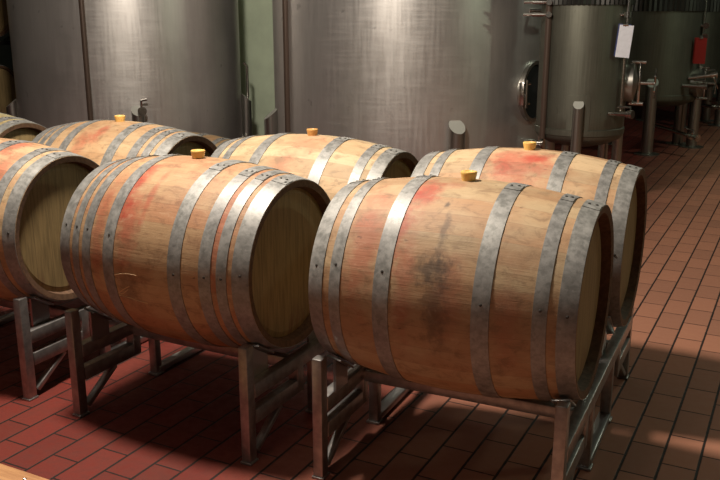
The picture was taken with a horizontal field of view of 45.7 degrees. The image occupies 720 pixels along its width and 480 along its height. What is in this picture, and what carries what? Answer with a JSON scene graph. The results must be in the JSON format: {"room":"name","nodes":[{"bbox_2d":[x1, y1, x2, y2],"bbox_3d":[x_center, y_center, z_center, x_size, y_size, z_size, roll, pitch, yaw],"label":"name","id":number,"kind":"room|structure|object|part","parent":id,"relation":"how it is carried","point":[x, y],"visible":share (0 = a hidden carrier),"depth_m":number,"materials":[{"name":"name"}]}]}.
{"room":"processing plant","nodes":[
{"label":"processing plant","id":0,"kind":"room"},
{"bbox_2d":[0,31,12,69],"bbox_3d":[-7.771,-4.139,12.392,0.200,5.000,24.000,8,17,26],"label":"wall","id":1,"kind":"structure","parent":0,"point":[5,50],"depth_m":15.27,"materials":[{"name":"paint"}]},
{"bbox_2d":[238,0,274,135],"bbox_3d":[-1.256,-3.539,9.931,0.900,4.900,0.500,8,17,26],"label":"wall","id":2,"kind":"structure","parent":0,"point":[255,16],"depth_m":9.98,"materials":[{"name":"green paint"}]},
{"bbox_2d":[0,98,719,479],"bbox_3d":[0.574,-0.663,8.838,19.000,0.100,24.000,8,17,26],"label":"floor","id":3,"kind":"structure","parent":0,"point":[183,422],"depth_m":3.48,"materials":[{"name":"red tile"}]},
{"bbox_2d":[0,463,47,479],"bbox_3d":[-1.425,0.927,2.347,1.200,0.152,1.095,8,17,26],"label":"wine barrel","id":4,"kind":"object","parent":3,"relation":"on","point":[6,472],"visible":1,"depth_m":2.72,"materials":[{"name":"brown wood"}]},
{"bbox_2d":[0,296,147,401],"bbox_3d":[-1.474,0.236,4.302,0.879,0.487,1.382,7,16,25],"label":"rack","id":5,"kind":"object","parent":3,"relation":"on","point":[41,310],"visible":0.34,"depth_m":3.62,"materials":[{"name":"metal"}]},
{"bbox_3d":[-1.393,0.454,3.555,0.046,0.448,0.052,7,16,25],"label":"leg","id":6,"kind":"part","parent":5,"relation":"part of","materials":[{"name":"metal"}]},
{"bbox_3d":[-1.620,0.295,4.006,0.784,0.044,0.040,7,16,25],"label":"cross rail","id":7,"kind":"part","parent":5,"relation":"part of","materials":[{"name":"metal"}]},
{"bbox_2d":[0,138,98,301],"bbox_3d":[-1.641,-0.113,3.862,0.880,0.754,0.724,7,16,24],"label":"wine barrel","id":8,"kind":"object","parent":5,"relation":"on","point":[38,181],"visible":0.75,"depth_m":3.56,"materials":[{"name":"brown wood"}]},
{"bbox_3d":[-1.312,0.461,3.731,0.040,0.056,0.326,7,16,25],"label":"rail","id":9,"kind":"part","parent":5,"relation":"part of","materials":[{"name":"metal"}]},
{"bbox_3d":[-1.103,0.254,4.122,0.042,0.054,1.290,7,16,25],"label":"rail","id":10,"kind":"part","parent":5,"relation":"part of","materials":[{"name":"metal"}]},
{"bbox_3d":[-1.193,0.439,3.979,0.055,0.259,0.050,7,16,25],"label":"leg","id":11,"kind":"part","parent":5,"relation":"part of","materials":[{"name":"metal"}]},
{"bbox_2d":[32,115,216,165],"bbox_3d":[-1.229,-0.273,4.467,0.880,0.754,0.724,7,16,25],"label":"wine barrel","id":12,"kind":"object","parent":5,"relation":"on","point":[102,141],"visible":0.3,"depth_m":4.21,"materials":[{"name":"orange wood"}]},
{"bbox_2d":[6,0,251,138],"bbox_3d":[-2.425,-2.630,8.806,2.324,3.720,2.324,8,17,26],"label":"tank","id":13,"kind":"object","parent":3,"relation":"on","point":[170,63],"visible":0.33,"depth_m":8.03,"materials":[{"name":"grey metal"}]},
{"bbox_3d":[-3.542,-1.091,8.775,0.119,0.736,0.119,8,17,26],"label":"leg","id":14,"kind":"part","parent":13,"relation":"part of","materials":[{"name":"silver metal"}]},
{"bbox_3d":[-2.079,-0.907,8.079,0.119,0.736,0.119,8,17,26],"label":"leg","id":15,"kind":"part","parent":13,"relation":"part of","materials":[{"name":"silver metal"}]},
{"bbox_3d":[-1.244,-1.246,9.362,0.120,0.736,0.120,8,17,26],"label":"leg","id":16,"kind":"part","parent":13,"relation":"part of","materials":[{"name":"silver metal"}]},
{"bbox_2d":[64,307,324,465],"bbox_3d":[-0.461,0.370,3.794,0.879,0.487,1.382,8,17,26],"label":"rack","id":17,"kind":"object","parent":3,"relation":"on","point":[255,377],"visible":0.4,"depth_m":3.38,"materials":[{"name":"metal"}]},
{"bbox_3d":[-1.132,0.492,3.412,0.046,0.448,0.052,8,17,26],"label":"leg","id":18,"kind":"part","parent":17,"relation":"part of","materials":[{"name":"metal"}]},
{"bbox_3d":[-0.826,0.294,3.970,0.042,0.054,1.290,8,17,26],"label":"rail","id":19,"kind":"part","parent":17,"relation":"part of","materials":[{"name":"metal"}]},
{"bbox_3d":[-1.046,0.499,3.585,0.040,0.056,0.326,8,17,26],"label":"rail","id":20,"kind":"part","parent":17,"relation":"part of","materials":[{"name":"metal"}]},
{"bbox_3d":[-0.921,0.478,3.831,0.055,0.259,0.050,8,17,26],"label":"leg","id":21,"kind":"part","parent":17,"relation":"part of","materials":[{"name":"metal"}]},
{"bbox_2d":[60,149,330,348],"bbox_3d":[-0.619,0.022,3.354,0.880,0.754,0.726,8,17,27],"label":"wine barrel","id":22,"kind":"object","parent":17,"relation":"on","point":[197,248],"visible":0.95,"depth_m":3.08,"materials":[{"name":"red wood"}]},
{"bbox_3d":[-0.615,0.428,3.502,0.784,0.044,0.040,8,17,26],"label":"cross rail","id":23,"kind":"part","parent":17,"relation":"part of","materials":[{"name":"metal"}]},
{"bbox_3d":[-0.401,0.589,3.045,0.046,0.448,0.052,8,17,26],"label":"leg","id":24,"kind":"part","parent":17,"relation":"part of","materials":[{"name":"metal"}]},
{"bbox_3d":[-0.315,0.597,3.219,0.040,0.056,0.326,8,17,26],"label":"rail","id":25,"kind":"part","parent":17,"relation":"part of","materials":[{"name":"metal"}]},
{"bbox_3d":[-0.095,0.391,3.603,0.042,0.054,1.290,8,17,26],"label":"rail","id":26,"kind":"part","parent":17,"relation":"part of","materials":[{"name":"metal"}]},
{"bbox_3d":[-0.189,0.576,3.464,0.055,0.259,0.050,8,17,26],"label":"leg","id":27,"kind":"part","parent":17,"relation":"part of","materials":[{"name":"metal"}]},
{"bbox_2d":[211,128,417,199],"bbox_3d":[-0.216,-0.139,3.965,0.880,0.752,0.724,7,16,25],"label":"wine barrel","id":28,"kind":"object","parent":17,"relation":"on","point":[332,162],"visible":0.34,"depth_m":3.71,"materials":[{"name":"brown wood"}]},
{"bbox_2d":[191,132,231,147],"bbox_3d":[-1.294,-0.450,6.424,0.880,0.725,0.724,8,17,26],"label":"wine barrel","id":29,"kind":"object","parent":3,"relation":"on","point":[218,141],"visible":0.08,"depth_m":6.18,"materials":[{"name":"brown wood"}]},
{"bbox_2d":[264,0,544,161],"bbox_3d":[0.586,-2.436,8.071,2.888,3.720,2.644,8,17,26],"label":"tank","id":30,"kind":"object","parent":3,"relation":"on","point":[419,78],"visible":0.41,"depth_m":7.19,"materials":[{"name":"grey metal"}]},
{"bbox_3d":[-0.841,-0.915,8.173,0.139,0.704,0.139,8,17,26],"label":"leg","id":31,"kind":"part","parent":30,"relation":"part of","materials":[{"name":"silver metal"}]},
{"bbox_3d":[0.813,-0.666,7.232,0.139,0.704,0.139,8,17,26],"label":"leg","id":32,"kind":"part","parent":30,"relation":"part of","materials":[{"name":"silver metal"}]},
{"bbox_2d":[312,306,633,479],"bbox_3d":[0.519,0.490,3.354,0.879,0.480,1.382,7,16,24],"label":"rack","id":33,"kind":"object","parent":3,"relation":"on","point":[577,437],"visible":0.61,"depth_m":3.02,"materials":[{"name":"metal"}]},
{"bbox_3d":[-0.138,0.614,2.948,0.046,0.448,0.052,7,16,24],"label":"leg","id":34,"kind":"part","parent":33,"relation":"part of","materials":[{"name":"metal"}]},
{"bbox_3d":[-0.058,0.621,3.125,0.040,0.056,0.326,7,16,24],"label":"rail","id":35,"kind":"part","parent":33,"relation":"part of","materials":[{"name":"metal"}]},
{"bbox_3d":[0.147,0.414,3.517,0.042,0.054,1.290,7,16,24],"label":"rail","id":36,"kind":"part","parent":33,"relation":"part of","materials":[{"name":"metal"}]},
{"bbox_3d":[0.059,0.599,3.374,0.055,0.259,0.050,7,16,25],"label":"leg","id":37,"kind":"part","parent":33,"relation":"part of","materials":[{"name":"metal"}]},
{"bbox_2d":[308,170,613,400],"bbox_3d":[0.360,0.137,2.920,0.880,0.754,0.724,7,16,24],"label":"wine barrel","id":38,"kind":"object","parent":33,"relation":"on","point":[469,284],"visible":1,"depth_m":2.65,"materials":[{"name":"brown wood"}]},
{"bbox_3d":[0.376,0.547,3.056,0.784,0.044,0.040,7,16,24],"label":"cross rail","id":39,"kind":"part","parent":33,"relation":"part of","materials":[{"name":"metal"}]},
{"bbox_2d":[411,141,646,326],"bbox_3d":[0.689,-0.033,3.560,0.880,0.754,0.724,7,16,25],"label":"wine barrel","id":40,"kind":"object","parent":33,"relation":"on","point":[622,187],"visible":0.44,"depth_m":3.34,"materials":[{"name":"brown wood"}]},
{"bbox_3d":[0.607,0.705,2.607,0.046,0.448,0.052,7,16,24],"label":"leg","id":41,"kind":"part","parent":33,"relation":"part of","materials":[{"name":"metal"}]},
{"bbox_3d":[0.687,0.712,2.783,0.040,0.056,0.326,7,16,24],"label":"rail","id":42,"kind":"part","parent":33,"relation":"part of","materials":[{"name":"metal"}]},
{"bbox_3d":[0.804,0.690,3.033,0.055,0.259,0.050,7,16,25],"label":"leg","id":43,"kind":"part","parent":33,"relation":"part of","materials":[{"name":"metal"}]},
{"bbox_3d":[0.892,0.505,3.175,0.042,0.054,1.290,7,16,25],"label":"rail","id":44,"kind":"part","parent":33,"relation":"part of","materials":[{"name":"metal"}]},
{"bbox_3d":[0.980,0.595,3.390,0.055,0.259,0.050,7,16,25],"label":"leg","id":45,"kind":"part","parent":33,"relation":"part of","materials":[{"name":"metal"}]},
{"bbox_3d":[1.097,0.491,3.618,0.040,0.056,0.326,7,16,25],"label":"rail","id":46,"kind":"part","parent":33,"relation":"part of","materials":[{"name":"metal"}]},
{"bbox_3d":[1.177,0.397,3.768,0.046,0.448,0.052,7,16,25],"label":"leg","id":47,"kind":"part","parent":33,"relation":"part of","materials":[{"name":"metal"}]},
{"bbox_2d":[523,0,656,161],"bbox_3d":[1.907,-1.812,6.888,1.013,3.120,0.925,8,17,26],"label":"tank","id":48,"kind":"object","parent":3,"relation":"on","point":[583,92],"visible":0.74,"depth_m":6.77,"materials":[{"name":"grey metal"}]},
{"bbox_3d":[1.680,-0.854,7.557,0.084,0.902,0.084,8,17,26],"label":"leg","id":49,"kind":"part","parent":48,"relation":"part of","materials":[{"name":"silver metal"}]},
{"bbox_3d":[1.726,-0.668,6.856,0.083,0.902,0.083,8,17,26],"label":"leg","id":50,"kind":"part","parent":48,"relation":"part of","materials":[{"name":"silver metal"}]},
{"bbox_3d":[2.124,-0.829,7.463,0.084,0.902,0.084,8,17,26],"label":"leg","id":51,"kind":"part","parent":48,"relation":"part of","materials":[{"name":"silver metal"}]},
{"bbox_3d":[2.204,-0.793,7.328,0.083,0.902,0.083,8,17,26],"label":"leg","id":52,"kind":"part","parent":48,"relation":"part of","materials":[{"name":"silver metal"}]},
{"bbox_2d":[614,20,633,57],"bbox_3d":[2.044,-1.554,6.616,0.134,0.284,0.025,4,15,14],"label":"card","id":53,"kind":"object","parent":48,"relation":"hanging from","point":[625,31],"visible":1,"depth_m":6.62,"materials":[{"name":"white paper"}]},
{"bbox_3d":[2.185,-1.278,6.944,0.140,0.318,0.318,5,16,20],"label":"manhole door","id":54,"kind":"part","parent":48,"relation":"part of","materials":[{"name":"silver metal"}]},
{"bbox_2d":[608,0,718,155],"bbox_3d":[3.575,-2.598,9.857,1.231,3.120,1.319,-1,15,-5],"label":"tank","id":55,"kind":"object","parent":3,"relation":"on","point":[665,32],"visible":0.73,"depth_m":9.67,"materials":[{"name":"grey metal"}]},
{"bbox_3d":[3.311,-0.997,9.878,0.286,0.014,0.286,8,17,26],"label":"foot plate","id":56,"kind":"part","parent":55,"relation":"part of","materials":[{"name":"silver metal"}]},
{"bbox_3d":[3.311,-1.418,9.766,0.128,0.860,0.128,8,17,26],"label":"leg","id":57,"kind":"part","parent":55,"relation":"part of","materials":[{"name":"silver metal"}]},
{"bbox_3d":[3.956,-1.203,10.656,0.286,0.014,0.286,8,17,26],"label":"foot plate","id":58,"kind":"part","parent":55,"relation":"part of","materials":[{"name":"silver metal"}]},
{"bbox_3d":[3.956,-1.624,10.545,0.130,0.860,0.130,8,17,26],"label":"leg","id":59,"kind":"part","parent":55,"relation":"part of","materials":[{"name":"silver metal"}]},
{"bbox_3d":[4.035,-1.139,10.411,0.286,0.014,0.286,8,17,26],"label":"foot plate","id":60,"kind":"part","parent":55,"relation":"part of","materials":[{"name":"silver metal"}]},
{"bbox_3d":[4.035,-1.559,10.300,0.129,0.860,0.130,8,17,26],"label":"leg","id":61,"kind":"part","parent":55,"relation":"part of","materials":[{"name":"silver metal"}]},
{"bbox_3d":[3.905,-1.817,9.876,0.134,0.339,0.339,11,18,35],"label":"manhole door","id":62,"kind":"part","parent":55,"relation":"part of","materials":[{"name":"silver metal"}]},
{"bbox_2d":[692,35,706,63],"bbox_3d":[3.829,-2.146,9.623,0.131,0.315,0.025,5,16,18],"label":"card","id":63,"kind":"object","parent":55,"relation":"hanging from","point":[699,53],"visible":1,"depth_m":9.62,"materials":[{"name":"red"}]},
{"bbox_2d":[636,0,719,128],"bbox_3d":[4.771,-3.229,12.239,1.178,3.120,1.149,1,15,3],"label":"tank","id":64,"kind":"object","parent":3,"relation":"on","point":[712,58],"visible":0.2,"depth_m":12.05,"materials":[{"name":"grey metal"}]},
{"bbox_3d":[4.344,-2.246,12.893,0.129,0.860,0.129,8,17,26],"label":"leg","id":65,"kind":"part","parent":64,"relation":"part of","materials":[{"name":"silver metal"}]},
{"bbox_3d":[5.235,-1.813,12.959,0.286,0.014,0.286,8,17,26],"label":"foot plate","id":66,"kind":"part","parent":64,"relation":"part of","materials":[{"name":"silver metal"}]},
{"bbox_3d":[5.235,-2.234,12.847,0.130,0.860,0.130,8,17,26],"label":"leg","id":67,"kind":"part","parent":64,"relation":"part of","materials":[{"name":"silver metal"}]},
{"bbox_3d":[5.205,-2.089,12.299,0.129,0.860,0.129,8,17,26],"label":"leg","id":68,"kind":"part","parent":64,"relation":"part of","materials":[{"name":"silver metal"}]},
{"bbox_3d":[-4.625,-1.785,10.280,0.770,1.331,0.950,8,17,26],"label":"rack","id":69,"kind":"object","parent":3,"relation":"on","visible":0},
{"bbox_2d":[0,0,8,36],"bbox_3d":[-4.625,-2.704,10.037,0.880,0.725,0.724,8,17,26],"label":"wine barrel","id":70,"kind":"object","parent":69,"relation":"on","point":[4,24],"visible":0.51,"depth_m":10.03,"materials":[{"name":"brown wood"}]},
{"bbox_2d":[0,65,15,113],"bbox_3d":[-4.625,-1.795,10.278,0.880,0.725,0.724,8,17,26],"label":"wine barrel","id":71,"kind":"object","parent":69,"relation":"on","point":[7,83],"visible":0.56,"depth_m":10.18,"materials":[{"name":"brown wood"}]},
{"bbox_3d":[-2.455,0.106,4.794,0.879,0.486,1.382,8,17,26],"label":"rack","id":72,"kind":"object","parent":3,"relation":"on","visible":0},
{"bbox_2d":[0,113,46,140],"bbox_3d":[-2.250,-0.395,4.982,0.880,0.725,0.724,8,17,26],"label":"wine barrel","id":73,"kind":"object","parent":72,"relation":"on","point":[11,127],"visible":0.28,"depth_m":4.74,"materials":[{"name":"brown wood"}]},
{"bbox_2d":[702,85,717,97],"bbox_3d":[5.222,-5.328,16.879,19.000,5.000,0.200,8,17,26],"label":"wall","id":74,"kind":"structure","parent":0,"point":[713,94],"depth_m":16.55,"materials":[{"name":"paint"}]}
]}

